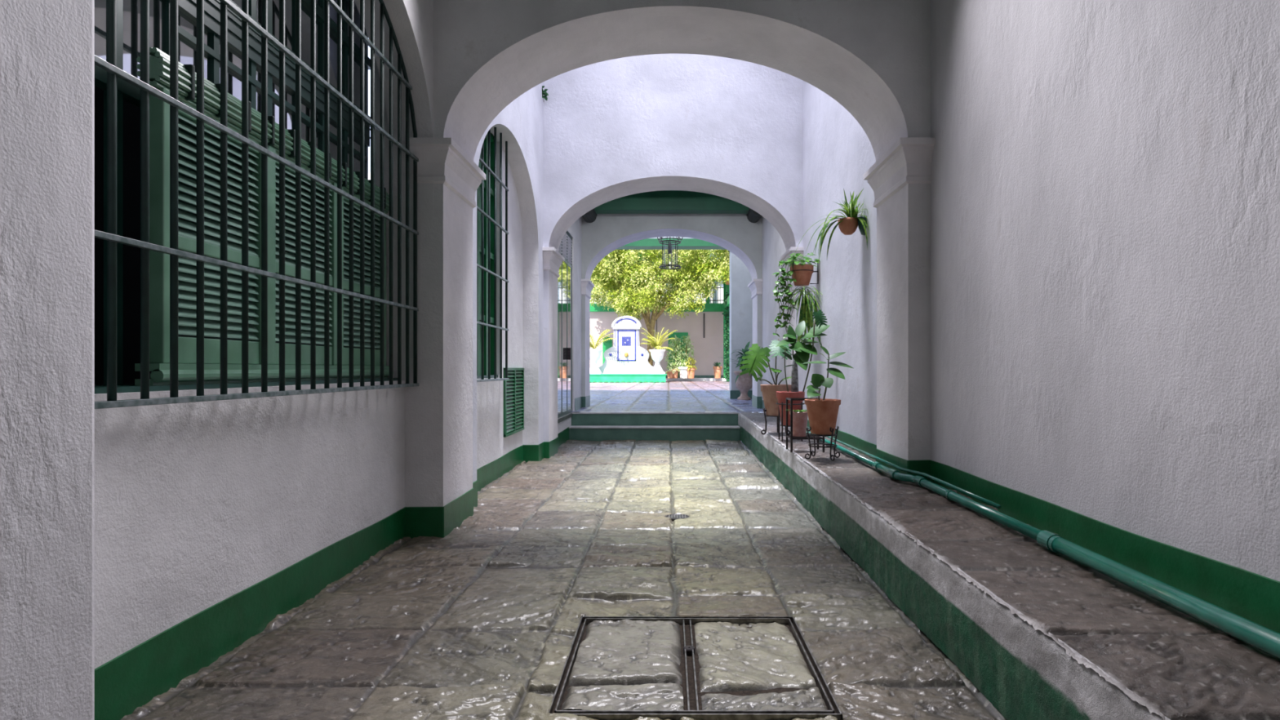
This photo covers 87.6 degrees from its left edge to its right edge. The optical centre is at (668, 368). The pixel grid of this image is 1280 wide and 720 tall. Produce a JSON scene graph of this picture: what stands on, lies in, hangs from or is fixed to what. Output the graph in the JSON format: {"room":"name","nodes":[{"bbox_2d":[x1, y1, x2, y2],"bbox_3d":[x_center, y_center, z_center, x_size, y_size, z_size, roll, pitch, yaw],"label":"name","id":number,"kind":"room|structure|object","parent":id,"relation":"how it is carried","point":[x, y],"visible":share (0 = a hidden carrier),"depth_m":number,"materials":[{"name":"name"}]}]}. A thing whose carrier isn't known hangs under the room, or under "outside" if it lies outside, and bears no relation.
{"room":"arched courtyard passageway","nodes":[
{"label":"arched courtyard passageway","id":0,"kind":"room"},
{"bbox_2d":[0,0,94,719],"bbox_3d":[-1.950,-0.975,-0.565,0.700,4.350,4.870,0,0,0],"label":"wall","id":1,"kind":"structure","parent":0,"point":[47,46],"depth_m":1.72,"materials":[{"name":"paint"}]},
{"bbox_2d":[94,85,523,668],"bbox_3d":[-2.390,-0.975,5.300,1.020,4.350,7.400,0,0,0],"label":"wall","id":2,"kind":"structure","parent":0,"point":[197,504],"depth_m":3.06,"materials":[{"name":"white paint"}]},
{"bbox_2d":[149,47,169,90],"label":"rolled blind","id":3,"kind":"object","parent":2,"relation":"attached to","point":[159,68],"depth_m":2.57,"materials":[{"name":"green wood"}]},
{"bbox_2d":[177,61,196,108],"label":"rolled blind","id":4,"kind":"object","parent":2,"relation":"attached to","point":[187,75],"depth_m":2.72,"materials":[{"name":"green wood"}]},
{"bbox_2d":[204,77,220,121],"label":"rolled blind","id":5,"kind":"object","parent":2,"relation":"attached to","point":[211,91],"depth_m":2.86,"materials":[{"name":"green wood"}]},
{"bbox_2d":[227,93,241,133],"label":"rolled blind","id":6,"kind":"object","parent":2,"relation":"attached to","point":[234,104],"depth_m":3.01,"materials":[{"name":"green wood"}]},
{"bbox_2d":[94,0,397,394],"bbox_3d":[-2.115,-1.300,3.315,0.370,2.800,2.870,0,0,0],"label":"window","id":7,"kind":"structure","parent":2,"relation":"in","point":[128,11],"depth_m":3.24,"materials":[{"name":"teal wood"}]},
{"bbox_2d":[149,87,261,364],"bbox_3d":[-2.000,-0.560,2.933,0.060,1.080,0.667,0,0,0],"label":"shutter","id":8,"kind":"object","parent":7,"relation":"attached to","point":[159,110],"visible":0.53,"depth_m":2.81,"materials":[{"name":"green paint"}]},
{"bbox_2d":[267,145,337,364],"bbox_3d":[-2.000,-0.560,3.619,0.060,1.080,0.697,0,0,0],"label":"shutter","id":9,"kind":"object","parent":7,"relation":"attached to","point":[273,165],"visible":0.48,"depth_m":3.61,"materials":[{"name":"green paint"}]},
{"bbox_2d":[342,186,386,365],"bbox_3d":[-2.000,-0.560,4.314,0.060,1.080,0.687,0,0,0],"label":"shutter","id":10,"kind":"object","parent":7,"relation":"attached to","point":[345,202],"visible":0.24,"depth_m":4.33,"materials":[{"name":"green paint"}]},
{"bbox_2d":[248,100,261,143],"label":"rolled blind","id":11,"kind":"object","parent":2,"relation":"attached to","point":[254,116],"depth_m":3.15,"materials":[{"name":"green wood"}]},
{"bbox_2d":[94,0,418,408],"bbox_3d":[-1.796,-1.194,3.327,0.048,2.638,2.841,0,0,0],"label":"window grille","id":12,"kind":"object","parent":2,"relation":"attached to","point":[110,65],"visible":0.77,"depth_m":2.96,"materials":[{"name":"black metal"}]},
{"bbox_2d":[134,363,393,385],"bbox_3d":[-1.995,0.022,3.630,0.110,0.085,2.140,0,0,0],"label":"sill","id":13,"kind":"structure","parent":2,"relation":"attached to","point":[187,373],"depth_m":3.04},
{"bbox_2d":[267,115,279,154],"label":"rolled blind","id":14,"kind":"object","parent":2,"relation":"attached to","point":[273,126],"depth_m":3.28,"materials":[{"name":"green wood"}]},
{"bbox_2d":[284,128,295,163],"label":"rolled blind","id":15,"kind":"object","parent":2,"relation":"attached to","point":[290,134],"depth_m":3.46,"materials":[{"name":"green wood"}]},
{"bbox_2d":[301,138,310,171],"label":"rolled blind","id":16,"kind":"object","parent":2,"relation":"attached to","point":[305,145],"depth_m":3.60,"materials":[{"name":"green wood"}]},
{"bbox_2d":[315,147,324,178],"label":"rolled blind","id":17,"kind":"object","parent":2,"relation":"attached to","point":[319,154],"depth_m":3.75,"materials":[{"name":"green wood"}]},
{"bbox_2d":[94,426,568,719],"bbox_3d":[-1.739,1.099,4.100,0.292,0.242,14.200,0,0,0],"label":"baseboard","id":18,"kind":"structure","parent":2,"relation":"attached to","point":[129,681],"depth_m":3.04,"materials":[{"name":"green paint"}]},
{"bbox_2d":[328,152,337,183],"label":"rolled blind","id":19,"kind":"object","parent":2,"relation":"attached to","point":[332,162],"depth_m":3.89,"materials":[{"name":"green wood"}]},
{"bbox_2d":[342,162,349,192],"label":"rolled blind","id":20,"kind":"object","parent":2,"relation":"attached to","point":[345,171],"depth_m":4.02,"materials":[{"name":"green wood"}]},
{"bbox_2d":[353,171,359,198],"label":"rolled blind","id":21,"kind":"object","parent":2,"relation":"attached to","point":[356,174],"depth_m":4.19,"materials":[{"name":"green wood"}]},
{"bbox_2d":[364,178,370,204],"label":"rolled blind","id":22,"kind":"object","parent":2,"relation":"attached to","point":[367,182],"depth_m":4.34,"materials":[{"name":"green wood"}]},
{"bbox_2d":[374,184,380,209],"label":"rolled blind","id":23,"kind":"object","parent":2,"relation":"attached to","point":[377,189],"depth_m":4.49,"materials":[{"name":"green wood"}]},
{"bbox_2d":[384,187,389,213],"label":"rolled blind","id":24,"kind":"object","parent":2,"relation":"attached to","point":[386,195],"depth_m":4.63,"materials":[{"name":"green wood"}]},
{"bbox_2d":[476,132,497,378],"bbox_3d":[-2.000,-1.250,6.640,0.200,2.700,1.580,0,0,0],"label":"window","id":25,"kind":"structure","parent":2,"relation":"in","point":[486,140],"depth_m":7.02,"materials":[{"name":"green paint"}]},
{"bbox_2d":[503,368,524,437],"bbox_3d":[-1.867,0.385,8.072,0.027,0.790,0.985,0,0,0],"label":"air vent","id":26,"kind":"object","parent":2,"relation":"in","point":[513,388],"visible":0.98,"depth_m":8.04,"materials":[{"name":"green metal"}]},
{"bbox_2d":[354,0,581,482],"bbox_3d":[-1.840,-5.300,7.380,0.320,13.000,11.040,0,0,0],"label":"wall","id":27,"kind":"structure","parent":0,"point":[520,123],"depth_m":7.64,"materials":[{"name":"white paint"}]},
{"bbox_2d":[408,137,485,208],"bbox_3d":[-1.677,-1.470,5.120,0.305,0.300,0.890,0,0,0],"label":"trim","id":28,"kind":"structure","parent":27,"relation":"attached to","point":[441,160],"depth_m":4.75,"materials":[{"name":"paint"}]},
{"bbox_2d":[476,127,509,382],"bbox_3d":[-1.796,-1.219,6.630,0.048,2.688,1.566,0,0,0],"label":"window grille","id":29,"kind":"object","parent":27,"relation":"in","point":[482,160],"visible":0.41,"depth_m":6.75,"materials":[{"name":"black metal"}]},
{"bbox_2d":[542,247,564,277],"bbox_3d":[-1.613,-1.470,9.320,0.175,0.300,0.890,0,0,0],"label":"trim","id":30,"kind":"structure","parent":27,"relation":"attached to","point":[553,259],"depth_m":9.04,"materials":[{"name":"paint"}]},
{"bbox_2d":[557,231,572,423],"bbox_3d":[-1.700,-0.740,10.875,0.120,3.120,1.750,0,0,0],"label":"door","id":31,"kind":"structure","parent":27,"relation":"in","point":[565,279],"depth_m":11.00,"materials":[{"name":"metal"}]},
{"bbox_2d":[574,395,590,410],"bbox_3d":[-1.641,0.652,12.760,0.077,0.236,1.720,0,0,0],"label":"baseboard","id":32,"kind":"structure","parent":27,"relation":"attached to","point":[581,402],"depth_m":12.85,"materials":[{"name":"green paint"}]},
{"bbox_2d":[581,279,594,298],"bbox_3d":[-1.613,-1.570,13.240,0.175,0.300,0.930,0,0,0],"label":"trim","id":33,"kind":"structure","parent":27,"relation":"attached to","point":[587,286],"depth_m":12.86,"materials":[{"name":"paint"}]},
{"bbox_2d":[582,208,596,222],"bbox_3d":[-1.520,-2.955,12.530,0.280,0.290,0.660,0,0,0],"label":"corbel","id":34,"kind":"object","parent":27,"relation":"attached to","point":[590,216],"visible":0.45,"depth_m":12.48,"materials":[{"name":"grey wood"}]},
{"bbox_2d":[120,439,1006,719],"bbox_3d":[-0.391,1.213,2.639,3.198,0.094,17.279,0,0,0],"label":"floor","id":35,"kind":"structure","parent":0,"point":[480,620],"depth_m":3.40,"materials":[{"name":"stone"}]},
{"bbox_2d":[665,514,689,520],"bbox_3d":[0.070,1.206,5.400,0.200,0.020,0.200,0,0,0],"label":"floor drain","id":36,"kind":"object","parent":35,"relation":"on","point":[673,517],"visible":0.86,"depth_m":5.40,"materials":[{"name":"metal"}]},
{"bbox_2d":[548,616,842,719],"bbox_3d":[0.090,1.217,2.755,1.020,0.066,0.910,0,0,0],"label":"access cover","id":37,"kind":"object","parent":35,"relation":"on","point":[615,668],"visible":1,"depth_m":2.65,"materials":[{"name":"stone"}]},
{"bbox_2d":[683,645,695,655],"bbox_3d":[0.088,1.208,2.860,0.052,0.024,0.052,0,0,0],"label":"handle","id":38,"kind":"object","parent":37,"relation":"attached to","point":[689,650],"depth_m":2.84,"materials":[{"name":"metal"}]},
{"bbox_2d":[737,413,1170,719],"bbox_3d":[1.172,0.978,2.763,0.052,0.445,17.526,0,0,0],"label":"curb","id":39,"kind":"object","parent":35,"relation":"on","point":[1024,673],"depth_m":2.65,"materials":[{"name":"paint"}]},
{"bbox_2d":[374,0,930,506],"bbox_3d":[0.000,-5.300,5.120,4.200,13.000,0.720,0,0,0],"label":"archway","id":40,"kind":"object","parent":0,"point":[872,57],"depth_m":4.76,"materials":[{"name":"white paint"}]},
{"bbox_2d":[651,236,690,238],"bbox_3d":[0.000,-5.035,17.050,12.000,3.530,0.500,0,0,0],"label":"wall","id":41,"kind":"structure","parent":0,"point":[658,237],"depth_m":16.80,"materials":[{"name":"white paint"}]},
{"bbox_2d":[615,238,726,249],"bbox_3d":[-1.200,-3.175,17.000,9.600,0.190,0.500,0,0,0],"label":"lintel beam","id":42,"kind":"structure","parent":41,"relation":"attached to","point":[648,243],"depth_m":16.75,"materials":[{"name":"green paint"}]},
{"bbox_2d":[581,213,761,396],"bbox_3d":[0.000,-1.615,13.240,4.200,4.770,0.760,0,0,0],"label":"wall","id":43,"kind":"structure","parent":0,"point":[734,233],"depth_m":12.86,"materials":[{"name":"grey paint"}]},
{"bbox_2d":[543,53,802,441],"bbox_3d":[0.000,-5.300,9.320,4.200,13.000,0.720,0,0,0],"label":"wall","id":44,"kind":"structure","parent":0,"point":[729,128],"depth_m":8.96,"materials":[{"name":"paint"}]},
{"bbox_2d":[542,85,548,102],"bbox_3d":[-1.682,-3.651,8.899,0.184,0.201,0.149,0,0,0],"label":"sprig","id":45,"kind":"object","parent":44,"relation":"attached to","point":[544,92],"visible":0.53,"depth_m":8.84,"materials":[{"name":"green plant"}]},
{"bbox_2d":[729,251,752,390],"bbox_3d":[2.630,-1.155,16.850,2.140,3.850,0.500,0,0,0],"label":"wall","id":46,"kind":"structure","parent":0,"point":[740,300],"depth_m":16.60,"materials":[{"name":"grey paint"}]},
{"bbox_2d":[729,390,752,399],"bbox_3d":[2.565,0.655,16.590,2.070,0.230,0.020,0,0,0],"label":"baseboard","id":47,"kind":"structure","parent":46,"relation":"attached to","point":[734,394],"depth_m":16.58,"materials":[{"name":"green paint"}]},
{"bbox_2d":[761,80,876,444],"bbox_3d":[2.050,-5.800,9.180,0.500,14.000,7.440,0,0,0],"label":"wall","id":48,"kind":"structure","parent":0,"point":[837,153],"depth_m":7.12,"materials":[{"name":"white paint"}]},
{"bbox_2d":[746,208,761,222],"bbox_3d":[1.640,-2.955,12.530,0.280,0.290,0.660,0,0,0],"label":"corbel","id":49,"kind":"object","parent":48,"relation":"attached to","point":[753,216],"visible":0.45,"depth_m":12.47,"materials":[{"name":"grey wood"}]},
{"bbox_2d":[747,279,762,298],"bbox_3d":[1.758,-1.570,13.240,0.265,0.300,0.930,0,0,0],"label":"trim","id":50,"kind":"structure","parent":48,"relation":"attached to","point":[755,286],"depth_m":12.85,"materials":[{"name":"paint"}]},
{"bbox_2d":[779,247,804,277],"bbox_3d":[1.758,-1.470,9.320,0.265,0.300,0.890,0,0,0],"label":"trim","id":51,"kind":"structure","parent":48,"relation":"attached to","point":[792,250],"depth_m":8.97,"materials":[{"name":"paint"}]},
{"bbox_2d":[791,262,818,284],"bbox_3d":[1.603,-1.160,8.020,0.288,0.286,0.288,0,0,45],"label":"bracket","id":52,"kind":"object","parent":48,"relation":"attached to","point":[817,271],"visible":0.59,"depth_m":8.02,"materials":[{"name":"metal"}]},
{"bbox_2d":[772,253,822,357],"bbox_3d":[1.653,-0.753,7.925,0.685,1.292,0.690,0,0,39],"label":"pothos","id":53,"kind":"object","parent":52,"relation":"hanging from","point":[801,278],"visible":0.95,"depth_m":7.90,"materials":[{"name":"plant"}]},
{"bbox_2d":[789,263,813,286],"bbox_3d":[1.600,-1.120,8.020,0.282,0.235,0.282,0,0,0],"label":"pot","id":54,"kind":"object","parent":52,"relation":"in","point":[800,277],"depth_m":7.92,"materials":[{"name":"ceramic"}]},
{"bbox_2d":[794,188,869,260],"bbox_3d":[1.528,-1.311,6.030,0.693,0.713,0.406,0,0,-25],"label":"spider plant","id":55,"kind":"object","parent":48,"relation":"attached to","point":[847,225],"visible":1,"depth_m":6.09,"materials":[{"name":"green plant"}]},
{"bbox_2d":[857,215,866,235],"bbox_3d":[1.768,-1.305,6.120,0.070,0.165,0.134,0,0,0],"label":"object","id":56,"kind":"object","parent":48,"relation":"attached to","point":[860,226],"visible":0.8,"depth_m":6.09,"materials":[{"name":"metal"}]},
{"bbox_2d":[570,381,1279,719],"bbox_3d":[-2.660,0.785,18.166,12.680,0.098,48.333,0,0,0],"label":"floor","id":57,"kind":"structure","parent":0,"point":[1180,666],"depth_m":2.40,"materials":[{"name":"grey stone"}]},
{"bbox_2d":[590,328,617,373],"bbox_3d":[-4.063,-0.814,36.985,2.524,3.129,2.158,0,0,0],"label":"urn","id":58,"kind":"object","parent":57,"relation":"on","point":[595,354],"visible":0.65,"depth_m":36.73,"materials":[{"name":"white ceramic"}]},
{"bbox_2d":[590,315,666,382],"bbox_3d":[-2.359,-1.110,37.153,4.504,3.721,1.694,0,0,0],"label":"fountain","id":59,"kind":"object","parent":57,"relation":"on","point":[625,361],"visible":1,"depth_m":37.35,"materials":[{"name":"white paint"}]},
{"bbox_2d":[622,337,631,345],"bbox_3d":[-2.370,-1.541,37.340,0.492,0.492,0.040,0,0,0],"label":"picture","id":60,"kind":"object","parent":59,"relation":"attached to","point":[625,340],"depth_m":37.32},
{"bbox_2d":[590,249,726,381],"bbox_3d":[-3.100,-3.800,42.250,13.800,9.200,3.100,0,0,0],"label":"courtyard wall","id":61,"kind":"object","parent":57,"relation":"on","point":[705,329],"visible":0.13,"depth_m":42.00,"materials":[{"name":"white paint"}]},
{"bbox_2d":[712,362,722,377],"bbox_3d":[2.952,0.089,40.436,0.608,0.983,0.714,0,0,0],"label":"flower pot","id":62,"kind":"object","parent":61,"relation":"on","point":[717,369],"visible":1,"depth_m":40.32,"materials":[{"name":"ceramic"}]},
{"bbox_2d":[640,327,677,373],"bbox_3d":[-0.521,-0.801,37.180,2.458,3.101,1.920,0,0,-41],"label":"potted plant","id":63,"kind":"object","parent":57,"relation":"on","point":[657,355],"visible":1,"depth_m":37.01,"materials":[{"name":"white"}]},
{"bbox_2d":[590,249,729,366],"bbox_3d":[-0.769,-3.928,38.875,9.889,9.371,4.991,0,0,0],"label":"tree","id":64,"kind":"object","parent":57,"relation":"on","point":[621,272],"visible":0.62,"depth_m":37.70,"materials":[{"name":"green plant"}]},
{"bbox_2d":[666,366,674,378],"bbox_3d":[0.079,0.222,39.872,0.500,0.716,0.789,0,0,0],"label":"flower pot","id":65,"kind":"object","parent":57,"relation":"on","point":[669,373],"visible":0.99,"depth_m":39.75,"materials":[{"name":"ceramic"}]},
{"bbox_2d":[663,334,684,377],"bbox_3d":[0.412,-0.749,40.143,1.418,2.659,0.842,0,0,0],"label":"flower pot","id":66,"kind":"object","parent":57,"relation":"on","point":[676,371],"visible":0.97,"depth_m":40.02,"materials":[{"name":"ceramic"}]},
{"bbox_2d":[677,335,693,377],"bbox_3d":[1.030,-0.716,40.175,1.126,2.591,0.884,0,0,0],"label":"flower pot","id":67,"kind":"object","parent":57,"relation":"on","point":[683,371],"visible":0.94,"depth_m":39.99,"materials":[{"name":"white"}]},
{"bbox_2d":[684,356,697,378],"bbox_3d":[1.315,-0.074,39.884,0.740,1.307,0.770,0,0,0],"label":"flower pot","id":68,"kind":"object","parent":57,"relation":"on","point":[691,371],"visible":1,"depth_m":39.73,"materials":[{"name":"ceramic"}]},
{"bbox_2d":[722,251,729,381],"bbox_3d":[3.800,-3.750,29.600,1.000,9.100,24.600,0,0,0],"label":"courtyard wing","id":69,"kind":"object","parent":57,"relation":"on","point":[726,287],"visible":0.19,"depth_m":40.60,"materials":[{"name":"white"}]},
{"bbox_2d":[721,250,729,380],"bbox_3d":[3.389,-3.546,38.729,0.644,8.511,0.568,0,0,0],"label":"climbing ivy","id":70,"kind":"object","parent":69,"relation":"attached to","point":[726,346],"visible":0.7,"depth_m":38.69,"materials":[{"name":"green plant"}]},
{"bbox_2d":[724,276,729,284],"bbox_3d":[3.419,-5.094,38.449,0.455,0.487,0.461,0,0,0],"label":"flower pot","id":71,"kind":"object","parent":69,"relation":"attached to","point":[727,282],"visible":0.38,"depth_m":38.33,"materials":[{"name":"ceramic"}]},
{"bbox_2d":[723,341,752,399],"bbox_3d":[1.734,0.042,15.833,0.922,1.416,0.764,0,0,-39],"label":"stone urn","id":72,"kind":"object","parent":57,"relation":"on","point":[744,383],"visible":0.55,"depth_m":15.76,"materials":[{"name":"grey stone"}]},
{"bbox_2d":[760,408,790,435],"bbox_3d":[1.245,0.612,7.874,0.332,0.322,0.334,0,0,0],"label":"plant stand","id":73,"kind":"object","parent":57,"relation":"on","point":[763,409],"visible":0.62,"depth_m":7.81,"materials":[{"name":"metal"}]},
{"bbox_2d":[739,338,791,415],"bbox_3d":[1.196,0.098,7.683,0.462,0.901,0.730,0,0,38],"label":"monstera plant","id":74,"kind":"object","parent":73,"relation":"on","point":[769,391],"visible":0.88,"depth_m":7.63,"materials":[{"name":"green plant"}]},
{"bbox_2d":[776,402,804,441],"bbox_3d":[1.315,0.567,7.200,0.312,0.420,0.312,0,0,0],"label":"pot holder","id":75,"kind":"object","parent":57,"relation":"on","point":[781,403],"visible":0.55,"depth_m":7.10,"materials":[{"name":"black metal"}]},
{"bbox_2d":[775,309,830,425],"bbox_3d":[1.435,-0.011,7.143,0.567,1.237,0.351,0,0,15],"label":"potted plant","id":76,"kind":"object","parent":75,"relation":"on","point":[802,351],"visible":0.87,"depth_m":7.12,"materials":[{"name":"green plant"}]},
{"bbox_2d":[786,397,824,452],"bbox_3d":[1.300,0.533,6.360,0.318,0.500,0.258,0,0,0],"label":"plant stand","id":77,"kind":"object","parent":57,"relation":"on","point":[790,437],"visible":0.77,"depth_m":6.24,"materials":[{"name":"metal"}]},
{"bbox_2d":[785,409,808,436],"bbox_3d":[1.244,0.517,6.352,0.250,0.252,0.219,0,0,-27],"label":"pot plant","id":78,"kind":"object","parent":77,"relation":"on","point":[799,417],"visible":0.77,"depth_m":6.29,"materials":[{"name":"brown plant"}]},
{"bbox_2d":[789,435,821,437],"bbox_3d":[1.300,0.653,6.362,0.300,0.009,0.085,0,0,0],"label":"shelf","id":79,"kind":"object","parent":77,"relation":"attached to","point":[789,436],"depth_m":6.32,"materials":[{"name":"metal"}]},
{"bbox_2d":[804,426,839,461],"bbox_3d":[1.335,0.638,5.780,0.257,0.286,0.257,0,0,25],"label":"plant stand","id":80,"kind":"object","parent":57,"relation":"on","point":[810,444],"visible":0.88,"depth_m":5.73,"materials":[{"name":"metal"}]},
{"bbox_2d":[802,346,854,434],"bbox_3d":[1.331,0.182,5.770,0.508,0.761,0.323,0,0,-27],"label":"rubber plant","id":81,"kind":"object","parent":80,"relation":"on","point":[822,413],"visible":0.99,"depth_m":5.68,"materials":[{"name":"green plant"}]},
{"bbox_2d":[806,426,1279,659],"bbox_3d":[1.668,0.750,3.050,0.160,0.122,11.900,0,0,0],"label":"pipe","id":82,"kind":"object","parent":57,"relation":"on","point":[1257,636],"visible":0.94,"depth_m":2.52,"materials":[{"name":"green metal"}]},
{"bbox_2d":[930,0,1279,581],"bbox_3d":[2.085,-0.975,0.900,0.430,4.350,7.800,0,0,0],"label":"wall","id":83,"kind":"structure","parent":0,"point":[1105,183],"depth_m":2.79,"materials":[{"name":"paint"}]},
{"bbox_2d":[863,137,935,208],"bbox_3d":[1.758,-1.470,5.120,0.265,0.300,0.890,0,0,0],"label":"trim","id":84,"kind":"structure","parent":83,"relation":"attached to","point":[908,160],"depth_m":4.80,"materials":[{"name":"paint"}]},
{"bbox_2d":[751,395,1279,633],"bbox_3d":[1.786,0.687,5.310,0.167,0.306,16.620,0,0,0],"label":"baseboard","id":85,"kind":"structure","parent":83,"relation":"attached to","point":[1255,597],"depth_m":2.70,"materials":[{"name":"green paint"}]},
{"bbox_3d":[0.000,-3.800,15.150,12.000,0.200,3.700,0,0,0],"label":"ceiling","id":86,"kind":"structure","parent":0,"visible":0},
{"bbox_2d":[657,236,684,269],"bbox_3d":[0.030,-2.983,15.000,0.623,1.434,0.622,0,0,22],"label":"lantern","id":87,"kind":"object","parent":86,"relation":"hanging from","point":[669,246],"visible":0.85,"depth_m":14.97,"materials":[{"name":"metal"}]},
{"bbox_3d":[0.000,-3.510,11.300,4.600,0.180,3.400,0,0,0],"label":"ceiling","id":88,"kind":"structure","parent":0,"visible":0},
{"bbox_2d":[595,190,749,213],"bbox_3d":[0.060,-3.195,12.600,3.520,0.470,0.300,0,0,0],"label":"ceiling beam","id":89,"kind":"structure","parent":88,"relation":"attached to","point":[663,202],"depth_m":12.45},
{"bbox_3d":[0.000,1.460,2.800,4.600,0.280,17.600,0,0,0],"label":"floor","id":90,"kind":"structure","parent":0,"visible":0},
{"bbox_2d":[568,425,740,440],"bbox_3d":[-0.233,1.139,11.336,2.895,0.322,0.297,0,0,0],"label":"stone step","id":91,"kind":"structure","parent":90,"relation":"on","point":[585,433],"depth_m":11.20,"materials":[{"name":"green paint"}]},
{"bbox_2d":[571,411,738,425],"bbox_3d":[-0.233,1.026,11.694,2.895,0.547,0.412,0,0,0],"label":"stone step","id":92,"kind":"structure","parent":90,"relation":"on","point":[583,418],"depth_m":11.50,"materials":[{"name":"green paint"}]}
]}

